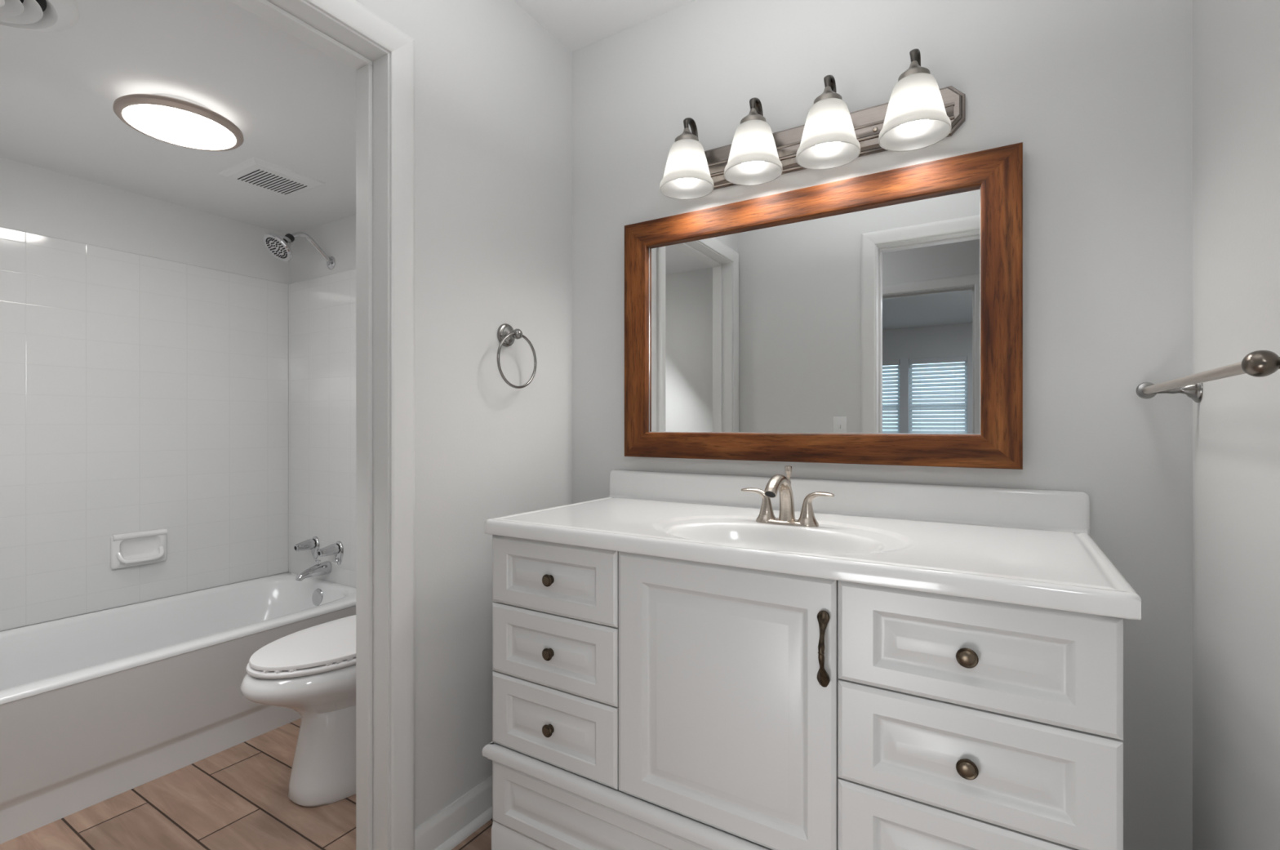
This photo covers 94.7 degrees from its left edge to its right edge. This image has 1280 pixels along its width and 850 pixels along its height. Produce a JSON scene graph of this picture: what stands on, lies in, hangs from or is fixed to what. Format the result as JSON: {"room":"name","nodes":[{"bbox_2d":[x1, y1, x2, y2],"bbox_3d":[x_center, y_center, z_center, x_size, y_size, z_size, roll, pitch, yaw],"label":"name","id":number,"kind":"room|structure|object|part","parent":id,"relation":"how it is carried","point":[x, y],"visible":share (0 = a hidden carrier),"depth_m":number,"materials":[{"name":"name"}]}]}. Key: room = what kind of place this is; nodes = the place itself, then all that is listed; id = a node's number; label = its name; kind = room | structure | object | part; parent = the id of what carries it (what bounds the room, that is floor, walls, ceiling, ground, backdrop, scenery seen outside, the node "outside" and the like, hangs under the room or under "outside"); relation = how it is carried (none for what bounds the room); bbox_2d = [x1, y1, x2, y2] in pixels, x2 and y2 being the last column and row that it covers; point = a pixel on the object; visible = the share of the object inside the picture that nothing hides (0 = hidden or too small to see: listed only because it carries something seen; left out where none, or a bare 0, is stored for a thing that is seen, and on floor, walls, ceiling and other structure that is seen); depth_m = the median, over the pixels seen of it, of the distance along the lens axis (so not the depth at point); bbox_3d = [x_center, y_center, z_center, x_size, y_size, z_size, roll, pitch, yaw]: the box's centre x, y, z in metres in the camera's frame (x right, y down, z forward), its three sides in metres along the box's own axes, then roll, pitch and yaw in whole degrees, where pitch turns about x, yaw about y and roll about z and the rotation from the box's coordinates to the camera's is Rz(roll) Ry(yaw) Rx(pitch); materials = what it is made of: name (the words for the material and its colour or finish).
{"room":"bathroom","nodes":[
{"label":"bathroom","id":0,"kind":"room"},
{"bbox_2d":[0,156,288,631],"bbox_3d":[-2.247,0.086,2.276,0.115,2.091,1.679,0,0,31],"label":"wall","id":1,"kind":"structure","parent":0,"point":[33,199],"depth_m":2.41,"materials":[{"name":"grey paint"}]},
{"bbox_2d":[0,226,288,631],"bbox_3d":[-2.197,0.013,2.240,0.008,1.442,1.671,0,0,31],"label":"tiled wall","id":2,"kind":"structure","parent":1,"relation":"attached to","point":[139,393],"depth_m":2.42,"materials":[{"name":"white tile"}]},
{"bbox_2d":[110,528,167,568],"bbox_3d":[-2.048,0.506,2.423,0.055,0.139,0.184,0,0,31],"label":"soap dish","id":3,"kind":"object","parent":2,"relation":"attached to","point":[144,547],"visible":1,"depth_m":2.42,"materials":[{"name":"white ceramic"}]},
{"bbox_2d":[120,551,160,564],"bbox_3d":[-2.045,0.543,2.421,0.027,0.025,0.136,0,0,31],"label":"tray","id":4,"kind":"object","parent":3,"relation":"on","point":[126,557],"depth_m":2.42,"materials":[{"name":"white ceramic"}]},
{"bbox_2d":[0,0,355,233],"bbox_3d":[-1.542,-0.985,1.846,1.766,0.050,1.909,0,0,31],"label":"ceiling","id":5,"kind":"structure","parent":0,"point":[292,103],"depth_m":1.75,"materials":[{"name":"white paint"}]},
{"bbox_2d":[0,0,79,31],"bbox_3d":[-1.436,-0.945,1.261,0.344,0.029,0.344,0,0,31],"label":"ceiling vent","id":6,"kind":"object","parent":5,"relation":"in","point":[27,15],"visible":1,"depth_m":1.35,"materials":[{"name":"white plastic"}]},
{"bbox_2d":[112,93,244,151],"bbox_3d":[-1.390,-0.920,1.789,0.312,0.078,0.312,0,0,31],"label":"ceiling light","id":7,"kind":"object","parent":5,"relation":"attached to","point":[172,119],"visible":1,"depth_m":1.74,"materials":[{"name":"white plastic"}]},
{"bbox_2d":[122,104,235,148],"bbox_3d":[-1.390,-0.898,1.789,0.276,0.034,0.276,0,0,31],"label":"diffuser","id":8,"kind":"object","parent":7,"relation":"attached to","point":[185,126],"depth_m":1.75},
{"bbox_2d":[218,156,325,196],"bbox_3d":[-1.422,-0.953,2.286,0.263,0.012,0.265,0,0,31],"label":"ceiling vent","id":9,"kind":"object","parent":5,"relation":"in","point":[255,171],"visible":1,"depth_m":2.25,"materials":[{"name":"white plastic"}]},
{"bbox_2d":[0,718,493,849],"bbox_3d":[-1.036,1.157,0.898,3.618,0.050,3.055,0,0,31],"label":"floor","id":10,"kind":"structure","parent":0,"point":[234,797],"depth_m":1.71,"materials":[{"name":"brown wood"}]},
{"bbox_2d":[0,572,355,844],"bbox_3d":[-1.870,0.931,2.046,0.752,0.402,1.662,0,0,31],"label":"bathtub","id":11,"kind":"object","parent":10,"relation":"on","point":[96,707],"visible":0.77,"depth_m":1.96,"materials":[{"name":"white ceramic"}]},
{"bbox_2d":[0,572,355,704],"bbox_3d":[-1.870,0.898,2.046,0.752,0.337,1.662,0,0,31],"label":"basin","id":12,"kind":"object","parent":11,"relation":"in","point":[196,647],"depth_m":2.17,"materials":[{"name":"white ceramic"}]},
{"bbox_3d":[-1.488,0.793,2.727,0.078,0.077,0.026,0,0,31],"label":"overflow plate","id":13,"kind":"part","parent":11,"relation":"part of","materials":[{"name":"silver metal"}]},
{"bbox_2d":[240,614,355,807],"bbox_3d":[-0.910,0.729,1.982,0.460,0.805,0.766,0,0,31],"label":"toilet","id":14,"kind":"object","parent":10,"relation":"on","point":[311,672],"visible":0.38,"depth_m":1.76,"materials":[{"name":"white ceramic"}]},
{"bbox_3d":[-0.961,0.704,1.897,0.366,0.016,0.539,0,0,31],"label":"seat","id":15,"kind":"part","parent":14,"relation":"part of","materials":[{"name":"white plastic"}]},
{"bbox_3d":[-0.960,0.686,1.899,0.357,0.020,0.528,0,0,31],"label":"lid","id":16,"kind":"part","parent":14,"relation":"part of","materials":[{"name":"white plastic"}]},
{"bbox_2d":[482,534,1123,849],"bbox_3d":[0.295,0.702,1.393,1.280,0.859,0.593,0,0,31],"label":"vanity cabinet","id":17,"kind":"object","parent":10,"relation":"on","point":[640,701],"visible":0.99,"depth_m":1.10,"materials":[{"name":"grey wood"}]},
{"bbox_3d":[-0.215,0.715,1.383,0.029,0.029,0.018,0,0,31],"label":"knob","id":18,"kind":"part","parent":17,"relation":"part of","materials":[{"name":"brown metal"}]},
{"bbox_3d":[-0.215,0.536,1.383,0.029,0.029,0.018,0,0,31],"label":"knob","id":19,"kind":"part","parent":17,"relation":"part of","materials":[{"name":"brown metal"}]},
{"bbox_3d":[-0.215,0.363,1.383,0.029,0.029,0.018,0,0,31],"label":"knob","id":20,"kind":"part","parent":17,"relation":"part of","materials":[{"name":"brown metal"}]},
{"bbox_3d":[-0.209,0.712,1.400,0.380,0.178,0.019,0,0,31],"label":"drawer","id":21,"kind":"part","parent":17,"relation":"part of","materials":[{"name":"grey wood"}]},
{"bbox_3d":[-0.209,0.534,1.400,0.380,0.172,0.019,0,0,31],"label":"drawer","id":22,"kind":"part","parent":17,"relation":"part of","materials":[{"name":"grey wood"}]},
{"bbox_3d":[-0.209,0.360,1.400,0.380,0.169,0.019,0,0,31],"label":"drawer","id":23,"kind":"part","parent":17,"relation":"part of","materials":[{"name":"grey wood"}]},
{"bbox_3d":[0.162,0.921,1.174,1.248,0.158,0.019,0,0,31],"label":"drawer","id":24,"kind":"part","parent":17,"relation":"part of","materials":[{"name":"grey wood"}]},
{"bbox_3d":[0.291,0.823,1.387,1.280,0.036,0.548,0,0,31],"label":"ledge moulding","id":25,"kind":"part","parent":17,"relation":"part of","materials":[{"name":"grey wood"}]},
{"bbox_3d":[0.154,0.539,1.179,0.465,0.525,0.019,0,0,31],"label":"door","id":26,"kind":"part","parent":17,"relation":"part of","materials":[{"name":"grey wood"}]},
{"bbox_2d":[484,469,1142,620],"bbox_3d":[0.302,0.258,1.397,1.280,0.221,0.579,0,0,31],"label":"countertop","id":27,"kind":"structure","parent":17,"relation":"on","point":[1021,546],"depth_m":1.33,"materials":[{"name":"stone"}]},
{"bbox_2d":[741,466,834,526],"bbox_3d":[0.358,0.172,1.433,0.179,0.142,0.179,0,0,-10],"label":"faucet","id":28,"kind":"object","parent":27,"relation":"on","point":[780,482],"visible":1,"depth_m":1.43,"materials":[{"name":"silver metal"}]},
{"bbox_3d":[0.292,0.175,1.486,0.075,0.034,0.022,0,0,25],"label":"lever","id":29,"kind":"part","parent":28,"relation":"part of","materials":[{"name":"silver metal"}]},
{"bbox_3d":[0.317,0.213,1.475,0.053,0.049,0.053,0,0,31],"label":"handle","id":30,"kind":"part","parent":28,"relation":"part of","materials":[{"name":"silver metal"}]},
{"bbox_3d":[0.333,0.178,1.404,0.050,0.125,0.161,0,0,31],"label":"spout","id":31,"kind":"part","parent":28,"relation":"part of","materials":[{"name":"silver metal"}]},
{"bbox_3d":[0.360,0.237,1.448,0.155,0.013,0.054,0,0,31],"label":"plate","id":32,"kind":"part","parent":28,"relation":"part of","materials":[{"name":"silver metal"}]},
{"bbox_3d":[0.371,0.168,1.474,0.017,0.134,0.017,0,0,31],"label":"lift rod","id":33,"kind":"part","parent":28,"relation":"part of","materials":[{"name":"silver metal"}]},
{"bbox_3d":[0.403,0.213,1.422,0.053,0.049,0.053,0,0,31],"label":"handle","id":34,"kind":"part","parent":28,"relation":"part of","materials":[{"name":"silver metal"}]},
{"bbox_3d":[0.425,0.175,1.405,0.075,0.034,0.022,0,0,37],"label":"lever","id":35,"kind":"part","parent":28,"relation":"part of","materials":[{"name":"silver metal"}]},
{"bbox_3d":[0.324,0.399,1.047,0.022,0.136,0.032,0,0,31],"label":"handle","id":36,"kind":"part","parent":17,"relation":"part of","materials":[{"name":"brown metal"}]},
{"bbox_3d":[0.525,0.716,0.953,0.397,0.171,0.019,0,0,31],"label":"drawer","id":37,"kind":"part","parent":17,"relation":"part of","materials":[{"name":"grey wood"}]},
{"bbox_3d":[0.519,0.544,0.936,0.032,0.032,0.017,0,0,31],"label":"knob","id":38,"kind":"part","parent":17,"relation":"part of","materials":[{"name":"brown metal"}]},
{"bbox_3d":[0.519,0.368,0.936,0.032,0.032,0.017,0,0,31],"label":"knob","id":39,"kind":"part","parent":17,"relation":"part of","materials":[{"name":"brown metal"}]},
{"bbox_3d":[0.525,0.541,0.953,0.397,0.173,0.019,0,0,31],"label":"drawer","id":40,"kind":"part","parent":17,"relation":"part of","materials":[{"name":"grey wood"}]},
{"bbox_3d":[0.525,0.363,0.953,0.397,0.175,0.019,0,0,31],"label":"drawer","id":41,"kind":"part","parent":17,"relation":"part of","materials":[{"name":"grey wood"}]},
{"bbox_2d":[355,0,572,828],"bbox_3d":[-0.731,-0.088,1.368,0.117,2.440,1.705,0,0,31],"label":"wall","id":42,"kind":"structure","parent":0,"point":[493,86],"depth_m":1.69,"materials":[{"name":"grey paint"}]},
{"bbox_2d":[230,0,389,849],"bbox_3d":[-0.869,0.102,1.142,0.117,2.060,0.812,0,0,31],"label":"door frame","id":43,"kind":"structure","parent":42,"relation":"in","point":[300,19],"depth_m":1.47,"materials":[{"name":"white wood"}]},
{"bbox_2d":[304,0,414,849],"bbox_3d":[-0.812,0.076,1.107,0.016,2.111,0.917,0,0,31],"label":"trim","id":44,"kind":"structure","parent":42,"relation":"attached to","point":[400,46],"depth_m":1.46,"materials":[{"name":"white wood"}]},
{"bbox_2d":[414,775,492,849],"bbox_3d":[-0.397,1.082,1.776,0.030,0.100,0.659,0,0,31],"label":"baseboard","id":45,"kind":"structure","parent":42,"relation":"attached to","point":[458,820],"depth_m":1.61,"materials":[{"name":"white wood"}]},
{"bbox_2d":[497,323,537,388],"bbox_3d":[-0.381,-0.209,1.770,0.063,0.198,0.167,0,0,31],"label":"towel ring","id":46,"kind":"object","parent":42,"relation":"attached to","point":[506,335],"visible":1,"depth_m":1.76,"materials":[{"name":"silver metal"}]},
{"bbox_2d":[513,0,695,51],"bbox_3d":[-0.282,-1.334,0.438,1.852,0.050,3.055,0,0,31],"label":"ceiling","id":47,"kind":"structure","parent":0,"point":[576,24],"depth_m":1.88,"materials":[{"name":"white paint"}]},
{"bbox_2d":[288,0,1192,849],"bbox_3d":[-0.278,-0.088,2.142,3.618,2.440,0.141,0,0,31],"label":"wall","id":48,"kind":"structure","parent":0,"point":[1097,95],"depth_m":1.35,"materials":[{"name":"grey paint"}]},
{"bbox_2d":[262,231,335,269],"bbox_3d":[-1.524,-0.798,2.650,0.136,0.145,0.299,0,0,31],"label":"shower head","id":49,"kind":"object","parent":48,"relation":"attached to","point":[279,246],"visible":1,"depth_m":2.58},
{"bbox_3d":[-1.499,-0.813,2.691,0.021,0.116,0.203,0,0,31],"label":"arm","id":50,"kind":"part","parent":49,"relation":"part of","materials":[{"name":"silver metal"}]},
{"bbox_2d":[288,268,355,587],"bbox_3d":[-1.403,0.212,2.739,0.846,1.840,0.008,0,0,31],"label":"tiled wall","id":51,"kind":"structure","parent":48,"relation":"attached to","point":[322,310],"depth_m":2.80,"materials":[{"name":"white tile"}]},
{"bbox_2d":[293,536,319,559],"bbox_3d":[-1.579,0.586,2.785,0.062,0.111,0.098,0,0,31],"label":"tap","id":52,"kind":"object","parent":51,"relation":"attached to","point":[313,544],"visible":0.98,"depth_m":2.79,"materials":[{"name":"silver metal"}]},
{"bbox_3d":[-1.582,0.564,2.779,0.049,0.051,0.083,0,0,31],"label":"handle","id":53,"kind":"part","parent":52,"relation":"part of","materials":[{"name":"silver metal"}]},
{"bbox_2d":[295,560,332,581],"bbox_3d":[-1.501,0.662,2.706,0.054,0.080,0.152,0,0,31],"label":"tub spout","id":54,"kind":"object","parent":51,"relation":"attached to","point":[325,567],"visible":1,"depth_m":2.71,"materials":[{"name":"silver metal"}]},
{"bbox_2d":[317,541,343,564],"bbox_3d":[-1.414,0.589,2.684,0.062,0.111,0.098,0,0,31],"label":"tap","id":55,"kind":"object","parent":51,"relation":"attached to","point":[337,548],"visible":1,"depth_m":2.69,"materials":[{"name":"silver metal"}]},
{"bbox_3d":[-1.417,0.567,2.679,0.051,0.051,0.083,0,0,31],"label":"handle","id":56,"kind":"part","parent":55,"relation":"part of","materials":[{"name":"silver metal"}]},
{"bbox_2d":[659,48,965,199],"bbox_3d":[0.401,-0.789,1.564,0.802,0.212,0.191,0,0,31],"label":"vanity light","id":57,"kind":"object","parent":48,"relation":"attached to","point":[917,114],"visible":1,"depth_m":1.53,"materials":[{"name":"white glass"}]},
{"bbox_3d":[0.135,-0.725,1.706,0.065,0.062,0.065,0,0,31],"label":"bulb","id":58,"kind":"part","parent":57,"relation":"part of","materials":[{"name":"white glass"}]},
{"bbox_3d":[0.135,-0.747,1.706,0.156,0.128,0.156,0,0,31],"label":"lamp shade","id":59,"kind":"part","parent":57,"relation":"part of","materials":[{"name":"white glass"}]},
{"bbox_3d":[0.156,-0.836,1.740,0.021,0.118,0.099,0,0,31],"label":"arm","id":60,"kind":"part","parent":57,"relation":"part of"},
{"bbox_3d":[0.307,-0.725,1.601,0.065,0.062,0.065,0,0,31],"label":"bulb","id":61,"kind":"part","parent":57,"relation":"part of","materials":[{"name":"white glass"}]},
{"bbox_3d":[0.307,-0.747,1.601,0.156,0.128,0.156,0,0,31],"label":"lamp shade","id":62,"kind":"part","parent":57,"relation":"part of","materials":[{"name":"white glass"}]},
{"bbox_3d":[0.328,-0.836,1.635,0.021,0.118,0.099,0,0,31],"label":"arm","id":63,"kind":"part","parent":57,"relation":"part of"},
{"bbox_3d":[0.477,-0.725,1.498,0.065,0.062,0.065,0,0,31],"label":"bulb","id":64,"kind":"part","parent":57,"relation":"part of","materials":[{"name":"white glass"}]},
{"bbox_3d":[0.477,-0.747,1.498,0.156,0.128,0.156,0,0,31],"label":"lamp shade","id":65,"kind":"part","parent":57,"relation":"part of","materials":[{"name":"white glass"}]},
{"bbox_3d":[0.497,-0.836,1.532,0.021,0.118,0.099,0,0,31],"label":"arm","id":66,"kind":"part","parent":57,"relation":"part of"},
{"bbox_3d":[0.444,-0.772,1.634,0.802,0.120,0.026,0,0,31],"label":"plate","id":67,"kind":"part","parent":57,"relation":"part of","materials":[{"name":"silver metal"}]},
{"bbox_3d":[0.647,-0.725,1.394,0.065,0.062,0.065,0,0,31],"label":"bulb","id":68,"kind":"part","parent":57,"relation":"part of","materials":[{"name":"white glass"}]},
{"bbox_3d":[0.647,-0.747,1.394,0.156,0.128,0.156,0,0,31],"label":"lamp shade","id":69,"kind":"part","parent":57,"relation":"part of","materials":[{"name":"white glass"}]},
{"bbox_3d":[0.668,-0.836,1.428,0.021,0.118,0.099,0,0,31],"label":"arm","id":70,"kind":"part","parent":57,"relation":"part of"},
{"bbox_2d":[624,142,1022,469],"bbox_3d":[0.420,-0.271,1.635,1.075,0.742,0.050,0,0,31],"label":"wall mirror","id":71,"kind":"object","parent":48,"relation":"attached to","point":[874,318],"visible":1,"depth_m":1.56,"materials":[{"name":"brown wood"}]},
{"bbox_3d":[-0.006,-0.271,1.891,0.082,0.742,0.044,0,0,31],"label":"rail","id":72,"kind":"part","parent":71,"relation":"part of","materials":[{"name":"brown wood"}]},
{"bbox_2d":[648,187,979,434],"bbox_3d":[0.418,-0.271,1.633,0.918,0.593,0.004,0,0,31],"label":"mirror glass","id":73,"kind":"object","parent":71,"relation":"on","point":[861,320],"depth_m":1.58,"materials":[{"name":"silver metal"}]},
{"bbox_3d":[0.418,-0.603,1.633,1.075,0.079,0.044,0,0,31],"label":"rail","id":74,"kind":"part","parent":71,"relation":"part of","materials":[{"name":"brown wood"}]},
{"bbox_3d":[0.418,0.061,1.633,1.075,0.078,0.044,0,0,31],"label":"rail","id":75,"kind":"part","parent":71,"relation":"part of","materials":[{"name":"brown wood"}]},
{"bbox_3d":[0.842,-0.271,1.375,0.083,0.742,0.044,0,0,31],"label":"rail","id":76,"kind":"part","parent":71,"relation":"part of","materials":[{"name":"brown wood"}]},
{"bbox_2d":[608,469,1089,534],"bbox_3d":[0.445,0.205,1.632,1.280,0.117,0.028,0,0,31],"label":"backsplash","id":77,"kind":"structure","parent":48,"relation":"attached to","point":[1058,510],"depth_m":1.51,"materials":[{"name":"stone"}]},
{"bbox_2d":[1192,0,1279,849],"bbox_3d":[0.430,-0.088,-0.063,0.115,2.440,2.940,0,0,31],"label":"wall","id":78,"kind":"structure","parent":0,"point":[1236,43],"depth_m":1.01,"materials":[{"name":"grey paint"}]},
{"bbox_2d":[1136,350,1279,402],"bbox_3d":[0.917,-0.073,0.942,0.098,0.054,0.674,0,0,31],"label":"towel bar","id":79,"kind":"object","parent":78,"relation":"attached to","point":[1258,363],"visible":1,"depth_m":0.83,"materials":[{"name":"silver metal"}]},
{"bbox_3d":[1.056,-0.073,1.229,0.035,0.035,0.022,0,0,31],"label":"knob","id":80,"kind":"part","parent":79,"relation":"part of","materials":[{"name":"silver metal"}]},
{"bbox_3d":[1.086,-0.073,1.202,0.080,0.054,0.054,0,0,31],"label":"wall post","id":81,"kind":"part","parent":79,"relation":"part of","materials":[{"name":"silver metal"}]},
{"bbox_3d":[0.728,-0.073,0.692,0.032,0.032,0.037,0,0,31],"label":"knob","id":82,"kind":"part","parent":79,"relation":"part of","materials":[{"name":"silver metal"}]}
]}

